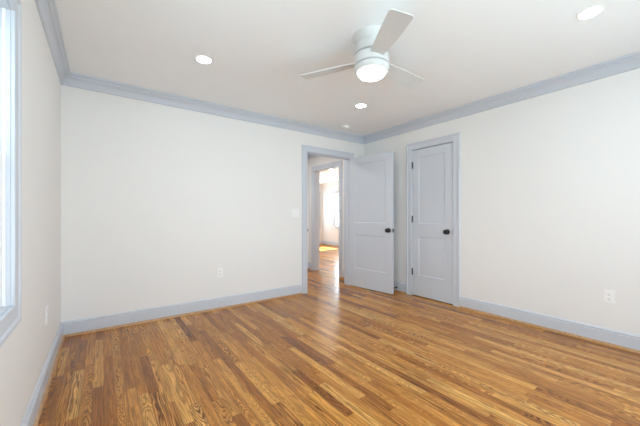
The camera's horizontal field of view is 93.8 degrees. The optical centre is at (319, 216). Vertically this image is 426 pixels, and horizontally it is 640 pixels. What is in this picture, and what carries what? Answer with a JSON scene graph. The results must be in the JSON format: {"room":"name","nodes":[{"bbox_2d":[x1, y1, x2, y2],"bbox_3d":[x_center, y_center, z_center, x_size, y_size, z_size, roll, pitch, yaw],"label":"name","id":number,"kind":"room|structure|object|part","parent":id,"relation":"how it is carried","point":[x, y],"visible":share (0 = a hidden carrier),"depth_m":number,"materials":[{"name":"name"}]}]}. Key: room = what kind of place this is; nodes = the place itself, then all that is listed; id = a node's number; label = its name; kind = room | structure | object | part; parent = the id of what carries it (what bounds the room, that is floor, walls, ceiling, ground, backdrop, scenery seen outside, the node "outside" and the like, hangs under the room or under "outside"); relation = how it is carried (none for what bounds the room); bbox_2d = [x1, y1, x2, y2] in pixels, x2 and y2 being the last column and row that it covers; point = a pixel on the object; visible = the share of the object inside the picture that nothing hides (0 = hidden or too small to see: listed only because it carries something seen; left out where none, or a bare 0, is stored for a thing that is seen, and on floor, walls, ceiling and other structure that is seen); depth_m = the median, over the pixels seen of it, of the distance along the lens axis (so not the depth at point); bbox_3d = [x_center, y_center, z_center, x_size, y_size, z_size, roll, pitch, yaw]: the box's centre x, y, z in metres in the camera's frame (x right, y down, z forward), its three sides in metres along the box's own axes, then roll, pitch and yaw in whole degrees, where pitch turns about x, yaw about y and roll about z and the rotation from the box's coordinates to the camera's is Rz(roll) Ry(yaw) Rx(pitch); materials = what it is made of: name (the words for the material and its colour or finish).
{"room":"empty bedroom","nodes":[
{"label":"empty bedroom","id":0,"kind":"room"},
{"bbox_2d":[0,0,60,425],"bbox_3d":[-1.090,-0.108,0.841,0.160,2.440,4.862,0,0,-36],"label":"wall","id":1,"kind":"structure","parent":0,"point":[23,356],"depth_m":1.73,"materials":[{"name":"paint"}]},
{"bbox_2d":[0,0,21,347],"bbox_3d":[-1.098,-0.243,0.843,0.210,1.410,1.045,0,0,-36],"label":"window","id":2,"kind":"structure","parent":1,"relation":"in","point":[10,10],"depth_m":1.24,"materials":[{"name":"blue paint"}]},
{"bbox_3d":[-1.061,0.051,0.869,0.032,0.630,0.851,0,0,-36],"label":"sash","id":3,"kind":"part","parent":2,"relation":"part of","materials":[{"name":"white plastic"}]},
{"bbox_2d":[21,322,64,425],"bbox_3d":[-1.025,1.041,0.916,0.032,0.140,4.588,0,0,-36],"label":"baseboard","id":4,"kind":"structure","parent":1,"relation":"attached to","point":[32,416],"depth_m":1.84,"materials":[{"name":"blue paint"}]},
{"bbox_3d":[-1.019,1.101,0.920,0.017,0.021,4.558,0,0,-36],"label":"shoe moulding","id":5,"kind":"part","parent":4,"relation":"part of","materials":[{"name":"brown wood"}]},
{"bbox_2d":[45,305,47,324],"bbox_3d":[-1.854,0.668,2.033,0.008,0.116,0.072,0,0,-36],"label":"electrical outlet","id":6,"kind":"object","parent":1,"relation":"attached to","point":[46,308],"visible":1,"depth_m":2.01,"materials":[{"name":"white plastic"}]},
{"bbox_2d":[35,0,70,84],"bbox_3d":[-1.009,-1.272,0.928,0.074,0.114,4.588,0,0,-36],"label":"crown molding","id":7,"kind":"structure","parent":1,"relation":"attached to","point":[47,9],"depth_m":2.09,"materials":[{"name":"blue paint"}]},
{"bbox_2d":[61,85,363,321],"bbox_3d":[0.611,-0.108,5.016,7.506,2.440,0.115,0,0,-36],"label":"wall","id":8,"kind":"structure","parent":0,"point":[156,199],"depth_m":3.29,"materials":[{"name":"paint"}]},
{"bbox_2d":[62,284,302,336],"bbox_3d":[-1.316,1.041,3.522,2.631,0.140,0.032,0,0,-36],"label":"baseboard","id":9,"kind":"structure","parent":8,"relation":"attached to","point":[123,319],"depth_m":3.28,"materials":[{"name":"blue paint"}]},
{"bbox_2d":[62,72,363,143],"bbox_3d":[-0.806,-1.272,3.867,3.862,0.114,0.074,0,0,-36],"label":"crown molding","id":10,"kind":"structure","parent":8,"relation":"attached to","point":[76,80],"depth_m":3.41,"materials":[{"name":"blue paint"}]},
{"bbox_2d":[217,268,222,277],"bbox_3d":[-1.208,0.677,3.615,0.072,0.116,0.008,0,0,-36],"label":"electrical outlet","id":11,"kind":"object","parent":8,"relation":"attached to","point":[219,270],"visible":1,"depth_m":3.61,"materials":[{"name":"white plastic"}]},
{"bbox_2d":[292,209,298,216],"bbox_3d":[-0.349,-0.053,4.240,0.118,0.116,0.008,0,0,-36],"label":"light switch","id":12,"kind":"object","parent":8,"relation":"attached to","point":[295,212],"visible":1,"depth_m":4.24,"materials":[{"name":"white plastic"}]},
{"bbox_2d":[302,145,353,293],"bbox_3d":[0.109,0.039,4.650,1.000,2.145,0.154,0,0,-36],"label":"door frame","id":13,"kind":"structure","parent":8,"relation":"attached to","point":[311,150],"depth_m":4.60,"materials":[{"name":"blue paint"}]},
{"bbox_2d":[350,151,393,293],"bbox_3d":[0.762,0.086,4.549,0.169,2.030,0.834,0,0,-42],"label":"door","id":14,"kind":"structure","parent":8,"relation":"in","point":[371,176],"depth_m":4.50,"materials":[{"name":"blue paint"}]},
{"bbox_2d":[307,159,308,262],"bbox_3d":[-1.220,-0.108,5.714,2.356,2.440,0.115,0,0,-36],"label":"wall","id":15,"kind":"structure","parent":0,"point":[307,159],"depth_m":6.35,"materials":[{"name":"paint"}]},
{"bbox_2d":[319,184,321,240],"bbox_3d":[-1.439,-0.108,11.112,3.644,2.440,0.160,0,0,-36],"label":"wall","id":16,"kind":"structure","parent":0,"point":[320,185],"depth_m":12.07,"materials":[{"name":"paint"}]},
{"bbox_2d":[319,192,319,228],"bbox_3d":[-0.489,-0.248,11.811,1.105,1.470,0.210,0,0,-36],"label":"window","id":17,"kind":"structure","parent":16,"relation":"in","point":[319,192],"depth_m":12.03,"materials":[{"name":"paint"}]},
{"bbox_2d":[322,181,338,241],"bbox_3d":[1.864,-0.108,9.808,0.160,2.440,6.158,0,0,-36],"label":"wall","id":18,"kind":"structure","parent":0,"point":[330,234],"depth_m":11.77,"materials":[{"name":"paint"}]},
{"bbox_2d":[322,241,338,245],"bbox_3d":[1.833,1.041,9.687,0.032,0.140,5.998,0,0,-36],"label":"baseboard","id":19,"kind":"structure","parent":18,"relation":"attached to","point":[323,242],"depth_m":11.64,"materials":[{"name":"blue paint"}]},
{"bbox_2d":[333,190,338,229],"bbox_3d":[0.887,-0.248,11.158,0.210,1.470,1.085,0,0,-36],"label":"window","id":20,"kind":"structure","parent":18,"relation":"in","point":[335,193],"depth_m":11.47,"materials":[{"name":"blue paint"}]},
{"bbox_2d":[38,244,639,425],"bbox_3d":[0.196,1.171,5.586,7.826,0.120,11.020,0,0,-36],"label":"floor","id":21,"kind":"structure","parent":0,"point":[334,353],"depth_m":2.18,"materials":[{"name":"brown wood"}]},
{"bbox_2d":[55,0,639,183],"bbox_3d":[0.196,-1.403,5.586,7.826,0.150,11.020,0,0,-36],"label":"ceiling","id":22,"kind":"structure","parent":0,"point":[464,52],"depth_m":2.37,"materials":[{"name":"paint"}]},
{"bbox_2d":[195,55,211,63],"bbox_3d":[-0.982,-1.326,2.531,0.132,0.006,0.132,0,0,-36],"label":"recessed light","id":23,"kind":"object","parent":22,"relation":"in","point":[203,59],"visible":1,"depth_m":2.52,"materials":[{"name":"white plastic"}]},
{"bbox_2d":[341,125,348,128],"bbox_3d":[0.373,-1.309,4.399,0.120,0.038,0.120,0,0,-36],"label":"smoke detector","id":24,"kind":"object","parent":22,"relation":"attached to","point":[342,126],"visible":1,"depth_m":4.36,"materials":[{"name":"white plastic"}]},
{"bbox_2d":[355,104,366,107],"bbox_3d":[0.490,-1.326,3.583,0.132,0.006,0.132,0,0,-36],"label":"recessed light","id":25,"kind":"object","parent":22,"relation":"in","point":[357,105],"visible":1,"depth_m":3.57,"materials":[{"name":"white plastic"}]},
{"bbox_2d":[300,8,423,88],"bbox_3d":[0.475,-1.175,2.279,0.917,0.306,1.038,0,0,-36],"label":"ceiling fan","id":26,"kind":"object","parent":22,"relation":"hanging from","point":[372,43],"visible":1,"depth_m":2.12,"materials":[{"name":"white metal"}]},
{"bbox_3d":[0.078,-1.140,2.343,0.478,0.007,0.144,-2,11,23],"label":"blade","id":27,"kind":"part","parent":26,"relation":"part of","materials":[{"name":"white plastic"}]},
{"bbox_3d":[0.427,-1.140,1.892,0.144,0.007,0.478,12,1,-7],"label":"blade","id":28,"kind":"part","parent":26,"relation":"part of","materials":[{"name":"white plastic"}]},
{"bbox_3d":[0.642,-1.140,2.420,0.478,0.007,0.144,2,-13,-37],"label":"blade","id":29,"kind":"part","parent":26,"relation":"part of","materials":[{"name":"white plastic"}]},
{"bbox_2d":[577,5,603,19],"bbox_3d":[1.758,-1.326,1.949,0.132,0.006,0.132,0,0,-36],"label":"recessed light","id":30,"kind":"object","parent":22,"relation":"in","point":[590,12],"visible":1,"depth_m":1.94,"materials":[{"name":"white plastic"}]},
{"bbox_2d":[309,68,639,334],"bbox_3d":[0.378,-0.108,5.619,0.115,2.440,10.860,0,0,-36],"label":"wall","id":31,"kind":"structure","parent":0,"point":[550,182],"depth_m":2.94,"materials":[{"name":"paint"}]},
{"bbox_2d":[308,154,319,158],"bbox_3d":[0.186,-1.272,5.722,0.074,0.114,1.528,0,0,-36],"label":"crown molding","id":32,"kind":"structure","parent":31,"relation":"attached to","point":[310,156],"depth_m":6.23,"materials":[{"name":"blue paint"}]},
{"bbox_2d":[311,160,341,276],"bbox_3d":[0.167,0.039,5.908,0.154,2.145,0.975,0,0,-36],"label":"door frame","id":33,"kind":"structure","parent":31,"relation":"attached to","point":[315,170],"depth_m":6.20,"materials":[{"name":"blue paint"}]},
{"bbox_2d":[394,281,405,293],"bbox_3d":[0.980,1.041,4.667,0.032,0.140,0.882,0,0,-36],"label":"baseboard","id":34,"kind":"structure","parent":31,"relation":"attached to","point":[401,287],"depth_m":4.39,"materials":[{"name":"blue paint"}]},
{"bbox_2d":[412,142,452,303],"bbox_3d":[1.471,0.085,3.994,0.102,2.030,0.622,0,0,-36],"label":"door","id":35,"kind":"structure","parent":31,"relation":"in","point":[432,218],"depth_m":3.97,"materials":[{"name":"blue paint"}]},
{"bbox_2d":[406,132,459,306],"bbox_3d":[1.526,0.039,4.026,0.134,2.145,0.798,0,0,-36],"label":"door frame","id":36,"kind":"structure","parent":31,"relation":"attached to","point":[455,138],"depth_m":3.83,"materials":[{"name":"blue paint"}]},
{"bbox_2d":[364,51,639,143],"bbox_3d":[2.053,-1.272,3.158,0.074,0.114,4.588,0,0,-36],"label":"crown molding","id":37,"kind":"structure","parent":31,"relation":"attached to","point":[629,62],"depth_m":3.08,"materials":[{"name":"blue paint"}]},
{"bbox_2d":[459,296,639,353],"bbox_3d":[2.565,1.041,2.491,0.032,0.140,2.907,0,0,-36],"label":"baseboard","id":38,"kind":"structure","parent":31,"relation":"attached to","point":[601,335],"depth_m":2.87,"materials":[{"name":"blue paint"}]},
{"bbox_2d":[604,289,614,303],"bbox_3d":[2.505,0.693,2.593,0.008,0.116,0.072,0,0,-36],"label":"electrical outlet","id":39,"kind":"object","parent":31,"relation":"attached to","point":[609,295],"visible":1,"depth_m":2.59,"materials":[{"name":"white plastic"}]}
]}

